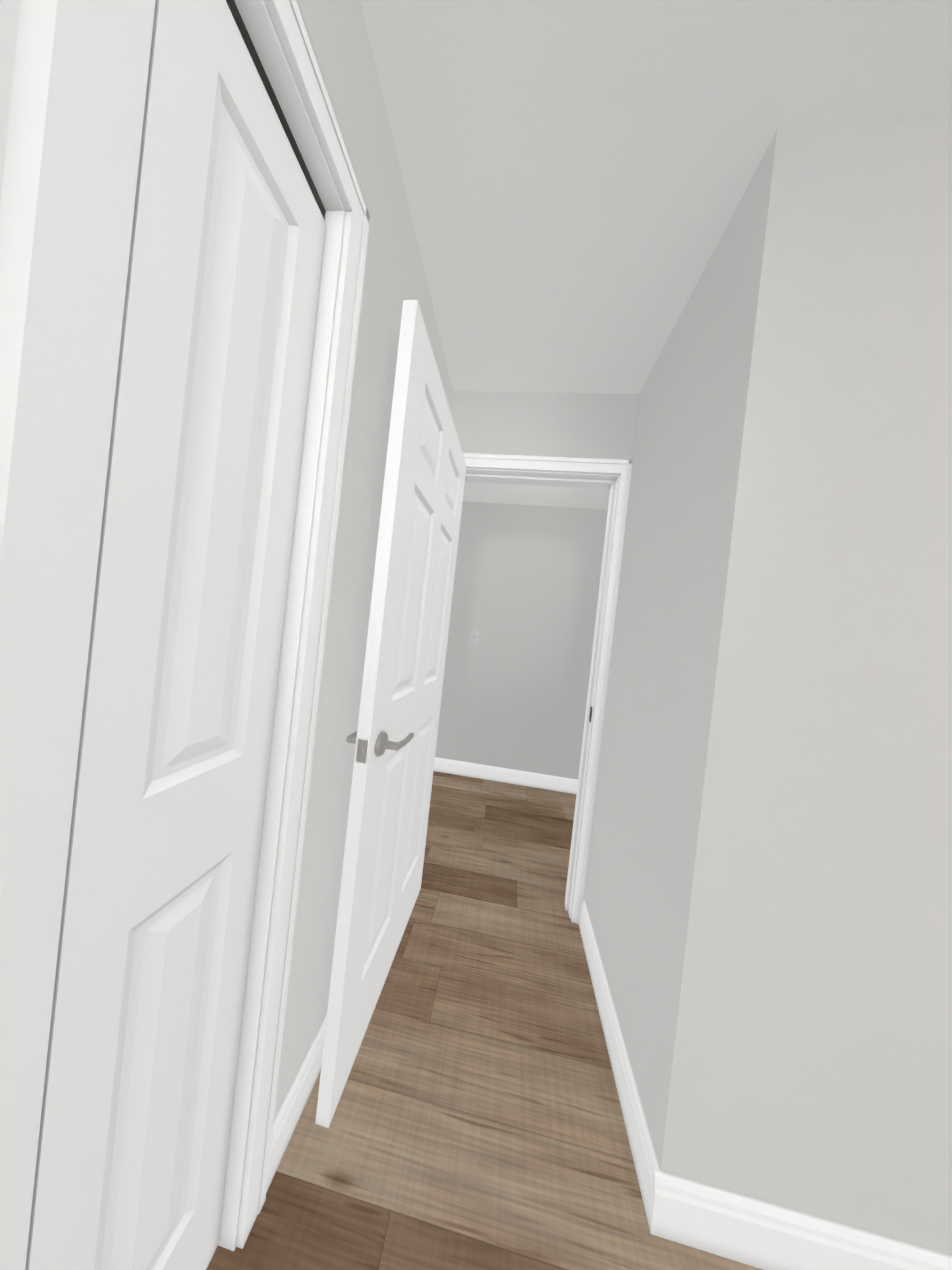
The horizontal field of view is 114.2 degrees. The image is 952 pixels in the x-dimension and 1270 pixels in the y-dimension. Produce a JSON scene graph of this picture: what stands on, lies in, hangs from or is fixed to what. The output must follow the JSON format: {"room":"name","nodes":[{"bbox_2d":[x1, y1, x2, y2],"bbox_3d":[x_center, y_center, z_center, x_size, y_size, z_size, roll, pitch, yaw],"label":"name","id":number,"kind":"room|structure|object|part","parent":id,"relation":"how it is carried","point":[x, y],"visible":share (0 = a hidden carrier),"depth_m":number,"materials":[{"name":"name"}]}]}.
{"room":"bedroom","nodes":[
{"label":"bedroom","id":0,"kind":"room"},
{"bbox_2d":[274,0,452,1119],"bbox_3d":[-0.539,-0.007,-0.511,0.120,2.440,4.340,6,0,7],"label":"wall","id":1,"kind":"structure","parent":0,"point":[394,270],"depth_m":0.76,"materials":[{"name":"paint"}]},
{"bbox_2d":[0,0,155,1269],"bbox_3d":[-0.463,0.198,0.195,0.028,2.018,0.274,6,0,7],"label":"closet door leaf","id":2,"kind":"structure","parent":1,"relation":"in","point":[73,79],"depth_m":0.29,"materials":[{"name":"white wood"}]},
{"bbox_2d":[25,0,325,1269],"bbox_3d":[-0.437,0.201,0.253,0.054,2.018,0.709,6,0,3],"label":"closet door","id":3,"kind":"structure","parent":1,"relation":"in","point":[213,378],"depth_m":0.42,"materials":[{"name":"white wood"}]},
{"bbox_2d":[226,0,325,220],"bbox_3d":[-0.376,-0.825,0.050,0.035,0.021,1.116,6,0,7],"label":"track","id":4,"kind":"object","parent":1,"relation":"attached to","point":[238,19],"visible":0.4,"depth_m":0.47,"materials":[{"name":"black metal"}]},
{"bbox_2d":[218,0,369,1250],"bbox_3d":[-0.482,0.153,0.054,0.141,2.128,1.243,6,0,7],"label":"trim","id":5,"kind":"structure","parent":1,"relation":"attached to","point":[280,37],"depth_m":0.61,"materials":[{"name":"white wood"}]},
{"bbox_2d":[266,1015,326,1192],"bbox_3d":[-0.411,1.166,1.096,0.014,0.120,0.858,6,0,7],"label":"baseboard","id":6,"kind":"structure","parent":1,"relation":"attached to","point":[290,1111],"depth_m":0.76,"materials":[{"name":"white wood"}]},
{"bbox_2d":[315,300,465,1127],"bbox_3d":[-0.227,0.202,1.127,0.162,2.053,0.752,6,0,7],"label":"door","id":7,"kind":"structure","parent":1,"relation":"in","point":[393,737],"depth_m":0.90,"materials":[{"name":"white wood"}]},
{"bbox_3d":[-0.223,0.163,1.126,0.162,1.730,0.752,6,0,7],"label":"handle","id":8,"kind":"part","parent":7,"relation":"part of","materials":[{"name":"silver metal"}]},
{"bbox_2d":[206,771,762,1269],"bbox_3d":[0.053,1.312,-0.022,5.160,0.060,5.710,6,0,7],"label":"floor","id":9,"kind":"structure","parent":0,"point":[476,1123],"depth_m":0.83,"materials":[{"name":"brown wood"}]},
{"bbox_2d":[435,501,607,779],"bbox_3d":[0.451,0.085,2.756,5.040,2.440,0.120,6,0,7],"label":"wall","id":10,"kind":"structure","parent":0,"point":[524,604],"depth_m":2.70,"materials":[{"name":"paint"}]},
{"bbox_2d":[470,630,478,643],"bbox_3d":[-0.015,0.019,2.740,0.070,0.114,0.019,6,0,7],"label":"light switch","id":11,"kind":"object","parent":10,"relation":"attached to","point":[474,637],"visible":1,"depth_m":2.74,"materials":[{"name":"white plastic"}]},
{"bbox_2d":[434,757,577,793],"bbox_3d":[0.377,1.244,2.688,4.920,0.120,0.014,6,0,7],"label":"baseboard","id":12,"kind":"structure","parent":10,"relation":"attached to","point":[519,777],"depth_m":2.69,"materials":[{"name":"white wood"}]},
{"bbox_2d":[451,391,638,458],"bbox_3d":[0.193,0.063,1.527,0.870,2.440,0.120,6,0,7],"label":"wall","id":13,"kind":"structure","parent":0,"point":[589,425],"depth_m":1.46,"materials":[{"name":"paint"}]},
{"bbox_2d":[463,453,632,923],"bbox_3d":[0.188,0.220,1.527,0.883,2.131,0.160,6,0,7],"label":"door frame","id":14,"kind":"structure","parent":13,"relation":"attached to","point":[622,468],"depth_m":1.43,"materials":[{"name":"white wood"}]},
{"bbox_3d":[0.197,0.220,1.596,0.883,2.131,0.020,6,0,7],"label":"hall door trim","id":15,"kind":"part","parent":14,"relation":"part of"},
{"bbox_2d":[589,707,592,721],"bbox_3d":[0.539,0.372,1.446,0.002,0.070,0.030,6,0,7],"label":"strike plate","id":16,"kind":"object","parent":14,"relation":"attached to","point":[591,708],"visible":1,"depth_m":1.44,"materials":[{"name":"silver metal"}]},
{"bbox_2d":[360,0,951,509],"bbox_3d":[0.324,-1.183,-0.033,5.160,0.080,5.710,6,0,7],"label":"ceiling","id":17,"kind":"structure","parent":0,"point":[576,174],"depth_m":0.71,"materials":[{"name":"paint"}]},
{"bbox_2d":[584,117,951,1255],"bbox_3d":[1.666,0.225,0.983,2.200,2.440,0.860,6,0,7],"label":"wall","id":18,"kind":"structure","parent":0,"point":[768,893],"depth_m":0.66,"materials":[{"name":"paint"}]},
{"bbox_2d":[579,899,659,1220],"bbox_3d":[0.440,1.259,1.048,0.014,0.120,0.724,6,0,7],"label":"baseboard return","id":19,"kind":"object","parent":18,"relation":"attached to","point":[646,1164],"visible":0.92,"depth_m":0.88,"materials":[{"name":"white wood"}]},
{"bbox_2d":[648,1169,951,1269],"bbox_3d":[1.484,1.374,0.555,2.214,0.120,0.014,6,0,7],"label":"baseboard","id":20,"kind":"structure","parent":18,"relation":"attached to","point":[756,1233],"depth_m":0.65,"materials":[{"name":"white wood"}]}
]}

